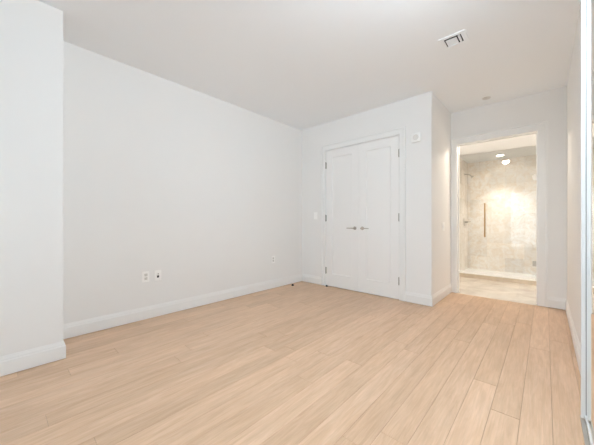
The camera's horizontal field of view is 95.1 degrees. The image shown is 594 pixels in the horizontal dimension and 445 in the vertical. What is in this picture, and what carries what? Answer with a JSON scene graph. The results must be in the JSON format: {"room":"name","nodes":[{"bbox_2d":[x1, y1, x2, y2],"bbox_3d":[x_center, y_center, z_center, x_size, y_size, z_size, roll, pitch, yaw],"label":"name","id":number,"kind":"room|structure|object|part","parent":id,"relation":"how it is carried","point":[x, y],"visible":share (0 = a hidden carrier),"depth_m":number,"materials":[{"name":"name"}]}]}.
{"room":"empty bedroom","nodes":[
{"label":"empty bedroom","id":0,"kind":"room"},
{"bbox_2d":[63,41,301,323],"bbox_3d":[-1.295,-0.281,3.378,0.120,2.662,6.083,0,0,42],"label":"wall","id":1,"kind":"structure","parent":0,"point":[199,189],"depth_m":3.06,"materials":[{"name":"paint"}]},
{"bbox_2d":[142,271,148,282],"bbox_3d":[-1.625,0.592,2.922,0.009,0.114,0.070,0,0,42],"label":"power outlet","id":2,"kind":"object","parent":1,"relation":"attached to","point":[145,275],"visible":1,"depth_m":2.92,"materials":[{"name":"white plastic"}]},
{"bbox_2d":[155,270,160,280],"bbox_3d":[-1.538,0.595,3.011,0.016,0.114,0.070,0,0,42],"label":"jack plate","id":3,"kind":"object","parent":1,"relation":"attached to","point":[157,272],"visible":1,"depth_m":3.01,"materials":[{"name":"white plastic"}]},
{"bbox_2d":[63,274,301,338],"bbox_3d":[-1.007,0.981,3.594,0.014,0.130,3.259,0,0,42],"label":"baseboard","id":4,"kind":"structure","parent":1,"relation":"attached to","point":[73,329],"depth_m":3.05,"materials":[{"name":"paint"}]},
{"bbox_2d":[0,268,584,444],"bbox_3d":[1.195,1.066,2.735,4.624,0.068,8.350,0,0,42],"label":"floor","id":5,"kind":"structure","parent":0,"point":[303,363],"depth_m":1.84,"materials":[{"name":"brown wood"}]},
{"bbox_2d":[0,0,62,356],"bbox_3d":[-2.506,-0.281,1.632,0.448,2.662,1.631,0,0,42],"label":"wall pier","id":6,"kind":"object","parent":5,"relation":"on","point":[31,31],"visible":0.96,"depth_m":1.95,"materials":[{"name":"paint"}]},
{"bbox_2d":[0,340,65,376],"bbox_3d":[-2.496,0.981,1.633,0.462,0.130,1.645,0,0,42],"label":"baseboard","id":7,"kind":"object","parent":6,"relation":"attached to","point":[16,362],"visible":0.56,"depth_m":1.95,"materials":[{"name":"paint"}]},
{"bbox_2d":[459,270,535,285],"bbox_3d":[4.071,1.005,4.472,2.520,0.090,0.205,0,0,42],"label":"shower curb","id":8,"kind":"object","parent":5,"relation":"on","point":[487,276],"depth_m":4.82,"materials":[{"name":"stone"}]},
{"bbox_2d":[468,145,535,276],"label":"shower door","id":9,"kind":"structure","parent":8,"relation":"on","point":[534,176],"depth_m":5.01,"materials":[{"name":"clear glass"}]},
{"bbox_3d":[3.479,-0.027,5.034,0.025,0.630,0.062,0,0,42],"label":"pull handle","id":10,"kind":"part","parent":9,"relation":"part of","materials":[{"name":"gold metal"}]},
{"bbox_2d":[580,415,589,444],"bbox_3d":[0.409,1.044,0.205,0.052,0.012,3.355,0,0,42],"label":"floor track","id":11,"kind":"object","parent":5,"relation":"on","point":[583,422],"visible":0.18,"depth_m":1.35,"materials":[{"name":"metal"}]},
{"bbox_2d":[581,0,593,444],"bbox_3d":[1.165,-0.266,1.047,0.029,2.603,1.078,0,0,42],"label":"mirror door","id":12,"kind":"structure","parent":11,"relation":"on","point":[587,6],"depth_m":1.38,"materials":[{"name":"silver metal"}]},
{"bbox_3d":[1.170,1.025,1.042,0.014,0.022,1.030,0,0,42],"label":"rail","id":13,"kind":"part","parent":12,"relation":"part of","materials":[{"name":"white metal"}]},
{"bbox_2d":[586,0,593,444],"bbox_3d":[1.170,-0.266,1.043,0.006,2.563,1.034,0,0,42],"label":"mirror glass","id":14,"kind":"object","parent":12,"relation":"on","point":[589,3],"depth_m":1.29,"materials":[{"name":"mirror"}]},
{"bbox_2d":[38,0,580,129],"bbox_3d":[0.008,-1.672,2.222,3.564,0.120,5.993,0,0,42],"label":"ceiling","id":15,"kind":"structure","parent":0,"point":[299,64],"depth_m":2.53,"materials":[{"name":"paint"}]},
{"bbox_2d":[438,29,469,50],"bbox_3d":[1.392,-1.656,2.415,0.207,0.102,0.188,0,0,42],"label":"ceiling vent","id":16,"kind":"object","parent":15,"relation":"in","point":[458,38],"visible":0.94,"depth_m":2.42,"materials":[{"name":"metal"}]},
{"bbox_2d":[302,91,433,295],"bbox_3d":[0.915,-0.281,4.126,2.136,2.662,0.120,0,0,42],"label":"wall","id":17,"kind":"structure","parent":0,"point":[416,113],"depth_m":3.57,"materials":[{"name":"paint"}]},
{"bbox_2d":[325,144,358,291],"bbox_3d":[0.688,-0.055,4.242,0.610,2.194,0.091,0,0,42],"label":"door","id":18,"kind":"structure","parent":17,"relation":"in","point":[341,164],"depth_m":4.24,"materials":[{"name":"paint"}]},
{"bbox_3d":[0.710,-0.096,4.257,0.362,1.876,0.031,0,0,42],"label":"panel","id":19,"kind":"part","parent":18,"relation":"part of","materials":[{"name":"paint"}]},
{"bbox_2d":[326,135,398,150],"bbox_3d":[0.961,-0.061,4.084,1.243,2.222,0.121,0,0,42],"label":"door frame","id":20,"kind":"structure","parent":17,"relation":"attached to","point":[395,135],"depth_m":3.98,"materials":[{"name":"paint"}]},
{"bbox_2d":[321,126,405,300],"bbox_3d":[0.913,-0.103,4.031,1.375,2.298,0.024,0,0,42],"label":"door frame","id":21,"kind":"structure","parent":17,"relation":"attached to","point":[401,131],"depth_m":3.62,"materials":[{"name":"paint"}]},
{"bbox_2d":[302,274,431,306],"bbox_3d":[0.875,0.981,4.072,2.150,0.130,0.014,0,0,42],"label":"baseboard","id":22,"kind":"structure","parent":17,"relation":"attached to","point":[422,299],"depth_m":3.51,"materials":[{"name":"paint"}]},
{"bbox_2d":[359,136,398,298],"bbox_3d":[1.142,-0.055,3.828,0.614,2.194,0.091,0,0,42],"label":"door","id":23,"kind":"structure","parent":17,"relation":"in","point":[378,159],"depth_m":3.83,"materials":[{"name":"paint"}]},
{"bbox_3d":[1.155,-0.096,3.851,0.366,1.876,0.031,0,0,42],"label":"panel","id":24,"kind":"part","parent":23,"relation":"part of","materials":[{"name":"paint"}]},
{"bbox_2d":[411,132,420,142],"bbox_3d":[1.519,-1.075,3.471,0.116,0.116,0.032,0,0,42],"label":"fire alarm","id":25,"kind":"object","parent":17,"relation":"attached to","point":[415,137],"visible":1,"depth_m":3.46,"materials":[{"name":"white plastic"}]},
{"bbox_2d":[434,95,450,293],"bbox_3d":[1.976,-0.281,3.793,0.120,2.662,0.819,0,0,42],"label":"wall","id":26,"kind":"structure","parent":0,"point":[442,116],"depth_m":3.72,"materials":[{"name":"paint"}]},
{"bbox_2d":[432,283,451,306],"bbox_3d":[1.980,0.981,3.699,0.014,0.130,0.953,0,0,42],"label":"baseboard","id":27,"kind":"structure","parent":26,"relation":"attached to","point":[438,296],"depth_m":3.63,"materials":[{"name":"paint"}]},
{"bbox_2d":[459,157,467,270],"bbox_3d":[3.415,-0.120,5.711,0.120,2.340,0.960,0,0,42],"label":"wall","id":28,"kind":"structure","parent":0,"point":[463,166],"depth_m":5.72,"materials":[{"name":"beige stone"}]},
{"bbox_2d":[459,134,535,162],"bbox_3d":[3.959,-1.340,4.349,2.720,0.100,2.437,0,0,42],"label":"ceiling","id":29,"kind":"structure","parent":0,"point":[524,142],"depth_m":4.86,"materials":[{"name":"paint"}]},
{"bbox_2d":[451,86,566,309],"bbox_3d":[2.425,-0.281,4.009,4.524,2.662,0.134,0,0,42],"label":"wall","id":30,"kind":"structure","parent":0,"point":[550,106],"depth_m":3.32,"materials":[{"name":"paint"}]},
{"bbox_2d":[451,121,547,306],"bbox_3d":[2.722,-0.092,3.732,1.063,2.285,0.145,0,0,42],"label":"door frame","id":31,"kind":"structure","parent":30,"relation":"attached to","point":[541,128],"depth_m":3.45,"materials":[{"name":"paint"}]},
{"bbox_2d":[567,1,580,346],"bbox_3d":[1.238,-0.281,0.984,0.120,2.662,5.963,0,0,42],"label":"wall","id":32,"kind":"structure","parent":0,"point":[574,78],"depth_m":2.40,"materials":[{"name":"paint"}]},
{"bbox_2d":[565,299,580,375],"bbox_3d":[2.380,0.981,2.335,0.014,0.130,2.428,0,0,42],"label":"baseboard","id":33,"kind":"structure","parent":32,"relation":"attached to","point":[577,348],"depth_m":2.29,"materials":[{"name":"paint"}]}
]}

